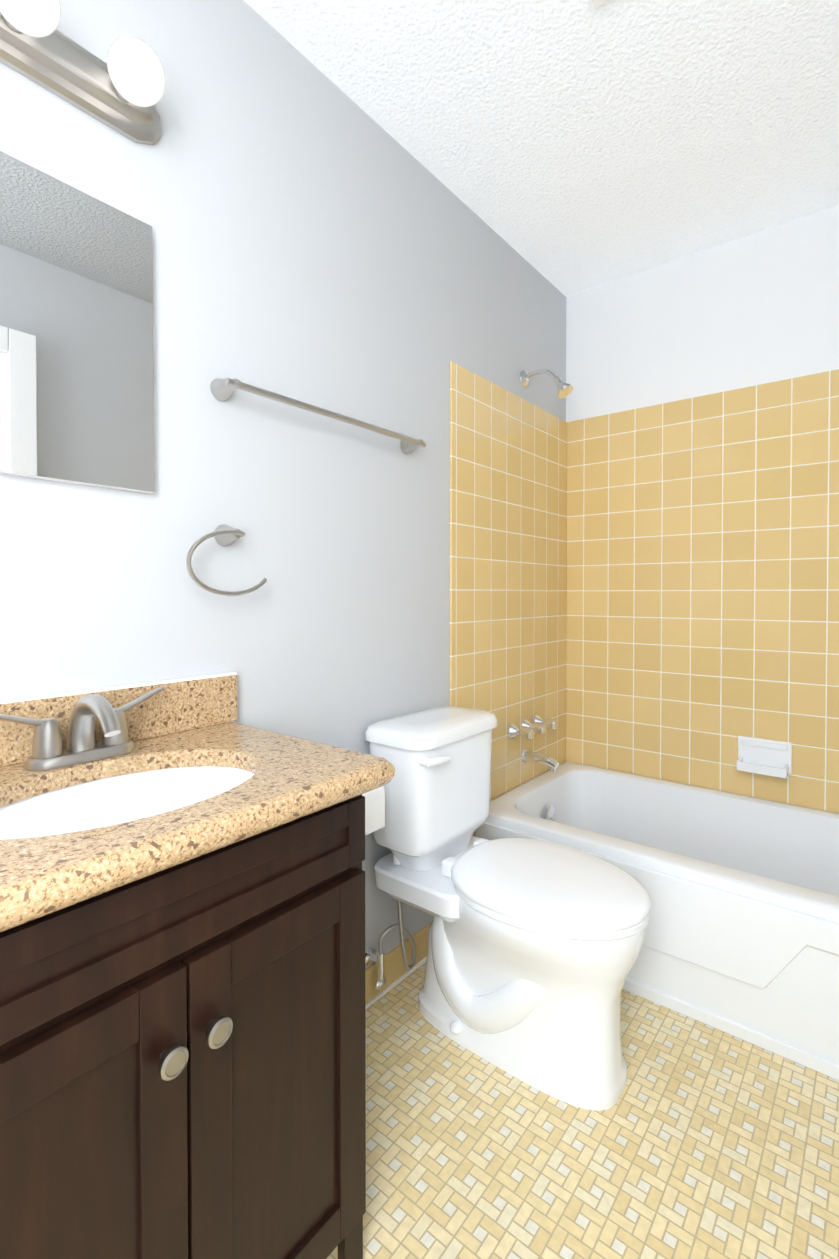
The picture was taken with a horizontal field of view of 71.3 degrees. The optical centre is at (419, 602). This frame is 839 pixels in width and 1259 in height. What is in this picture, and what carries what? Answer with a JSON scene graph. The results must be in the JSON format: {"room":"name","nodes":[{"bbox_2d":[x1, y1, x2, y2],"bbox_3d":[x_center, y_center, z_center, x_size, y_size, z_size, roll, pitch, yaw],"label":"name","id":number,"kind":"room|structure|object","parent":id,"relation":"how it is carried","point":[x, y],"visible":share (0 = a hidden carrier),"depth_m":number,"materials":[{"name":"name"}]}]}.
{"room":"bathroom","nodes":[
{"label":"bathroom","id":0,"kind":"room"},
{"bbox_2d":[0,0,565,968],"bbox_3d":[-0.443,-0.103,1.312,0.100,2.440,3.560,1,1,39],"label":"wall","id":1,"kind":"structure","parent":0,"point":[320,240],"depth_m":1.36,"materials":[{"name":"grey paint"}]},
{"bbox_2d":[0,151,153,493],"bbox_3d":[-0.659,-0.460,0.941,0.020,0.505,0.460,1,1,39],"label":"mirror","id":2,"kind":"object","parent":1,"relation":"attached to","point":[76,337],"visible":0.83,"depth_m":1.00,"materials":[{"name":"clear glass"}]},
{"bbox_2d":[0,0,164,144],"bbox_3d":[-0.614,-0.916,0.898,0.136,0.104,0.508,1,1,39],"label":"sconce","id":3,"kind":"object","parent":1,"relation":"attached to","point":[121,91],"visible":1,"depth_m":0.99,"materials":[{"name":"silver metal"}]},
{"bbox_2d":[186,524,266,595],"bbox_3d":[-0.411,-0.090,1.226,0.059,0.154,0.191,1,1,39],"label":"towel ring","id":4,"kind":"object","parent":1,"relation":"attached to","point":[224,535],"visible":1,"depth_m":1.21,"materials":[{"name":"silver metal"}]},
{"bbox_2d":[210,378,426,453],"bbox_3d":[-0.207,-0.457,1.467,0.068,0.047,0.662,1,1,39],"label":"towel rail","id":5,"kind":"object","parent":1,"relation":"attached to","point":[222,389],"visible":1,"depth_m":1.34,"materials":[{"name":"silver metal"}]},
{"bbox_2d":[365,921,431,1008],"bbox_3d":[-0.155,1.063,1.599,0.014,0.100,0.820,1,1,39],"label":"baseboard","id":6,"kind":"structure","parent":1,"relation":"attached to","point":[396,971],"depth_m":1.70,"materials":[{"name":"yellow tile"}]},
{"bbox_2d":[450,361,566,835],"bbox_3d":[0.376,0.158,2.251,0.009,1.890,0.878,1,1,39],"label":"wall tile","id":7,"kind":"structure","parent":1,"relation":"attached to","point":[508,527],"depth_m":2.18,"materials":[{"name":"yellow tile"}]},
{"bbox_2d":[508,714,558,771],"bbox_3d":[0.470,0.549,2.254,0.142,0.183,0.260,1,1,39],"label":"tub faucet","id":8,"kind":"object","parent":7,"relation":"attached to","point":[528,730],"visible":1,"depth_m":2.24,"materials":[{"name":"silver metal"}]},
{"bbox_2d":[520,369,572,398],"bbox_3d":[0.485,-0.834,2.220,0.203,0.139,0.068,1,1,39],"label":"shower head","id":9,"kind":"object","parent":1,"relation":"attached to","point":[564,389],"visible":1,"depth_m":2.20},
{"bbox_2d":[244,0,838,296],"bbox_3d":[0.189,-1.365,0.786,2.120,0.100,3.960,1,1,39],"label":"ceiling","id":10,"kind":"structure","parent":0,"point":[566,148],"depth_m":1.57,"materials":[{"name":"white paint"}]},
{"bbox_2d":[591,0,609,8],"bbox_3d":[0.412,-1.312,1.082,0.300,0.017,0.300,1,1,39],"label":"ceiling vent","id":11,"kind":"object","parent":10,"relation":"in","point":[597,3],"visible":1,"depth_m":1.27,"materials":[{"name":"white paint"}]},
{"bbox_2d":[327,962,838,1258],"bbox_3d":[0.189,1.175,0.825,2.120,0.100,3.960,1,1,39],"label":"floor","id":12,"kind":"structure","parent":0,"point":[698,1140],"depth_m":1.19,"materials":[{"name":"tile"}]},
{"bbox_2d":[0,672,394,1258],"bbox_3d":[-0.439,0.641,0.859,0.483,0.966,0.696,1,1,39],"label":"bathroom vanity","id":13,"kind":"object","parent":12,"relation":"on","point":[182,995],"visible":1,"depth_m":0.76,"materials":[{"name":"brown wood"}]},
{"bbox_2d":[0,686,164,770],"bbox_3d":[-0.526,0.205,0.945,0.149,0.112,0.297,1,1,39],"label":"sink faucet","id":14,"kind":"object","parent":13,"relation":"on","point":[49,752],"visible":1,"depth_m":0.94,"materials":[{"name":"silver metal"}]},
{"bbox_2d":[362,786,384,834],"bbox_3d":[-0.187,0.486,1.447,0.142,0.149,0.154,1,1,39],"label":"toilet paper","id":15,"kind":"object","parent":13,"relation":"attached to","point":[374,809],"visible":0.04,"depth_m":1.43,"materials":[{"name":"white paper"}]},
{"bbox_2d":[365,706,650,1110],"bbox_3d":[0.227,0.720,1.512,0.711,0.789,0.396,1,1,39],"label":"toilet","id":16,"kind":"object","parent":12,"relation":"on","point":[534,947],"visible":0.98,"depth_m":1.42,"materials":[{"name":"white ceramic"}]},
{"bbox_2d":[475,763,838,1080],"bbox_3d":[0.997,0.910,1.823,1.504,0.400,0.761,1,1,39],"label":"bathtub","id":17,"kind":"object","parent":12,"relation":"on","point":[741,939],"visible":0.83,"depth_m":1.61,"materials":[{"name":"white ceramic"}]},
{"bbox_2d":[566,205,838,421],"bbox_3d":[1.271,-0.116,2.155,1.520,2.440,0.100,1,1,39],"label":"wall","id":18,"kind":"structure","parent":0,"point":[761,307],"depth_m":2.21,"materials":[{"name":"white paint"}]},
{"bbox_2d":[566,369,838,812],"bbox_3d":[1.240,0.010,2.112,1.511,1.590,0.009,1,1,39],"label":"wall tile","id":19,"kind":"structure","parent":18,"relation":"attached to","point":[702,621],"depth_m":2.22,"materials":[{"name":"yellow tile"}]},
{"bbox_2d":[736,735,791,777],"bbox_3d":[1.222,0.551,2.081,0.170,0.116,0.076,1,1,39],"label":"soap dish","id":20,"kind":"object","parent":19,"relation":"attached to","point":[768,757],"visible":1,"depth_m":2.08,"materials":[{"name":"white ceramic"}]}
]}

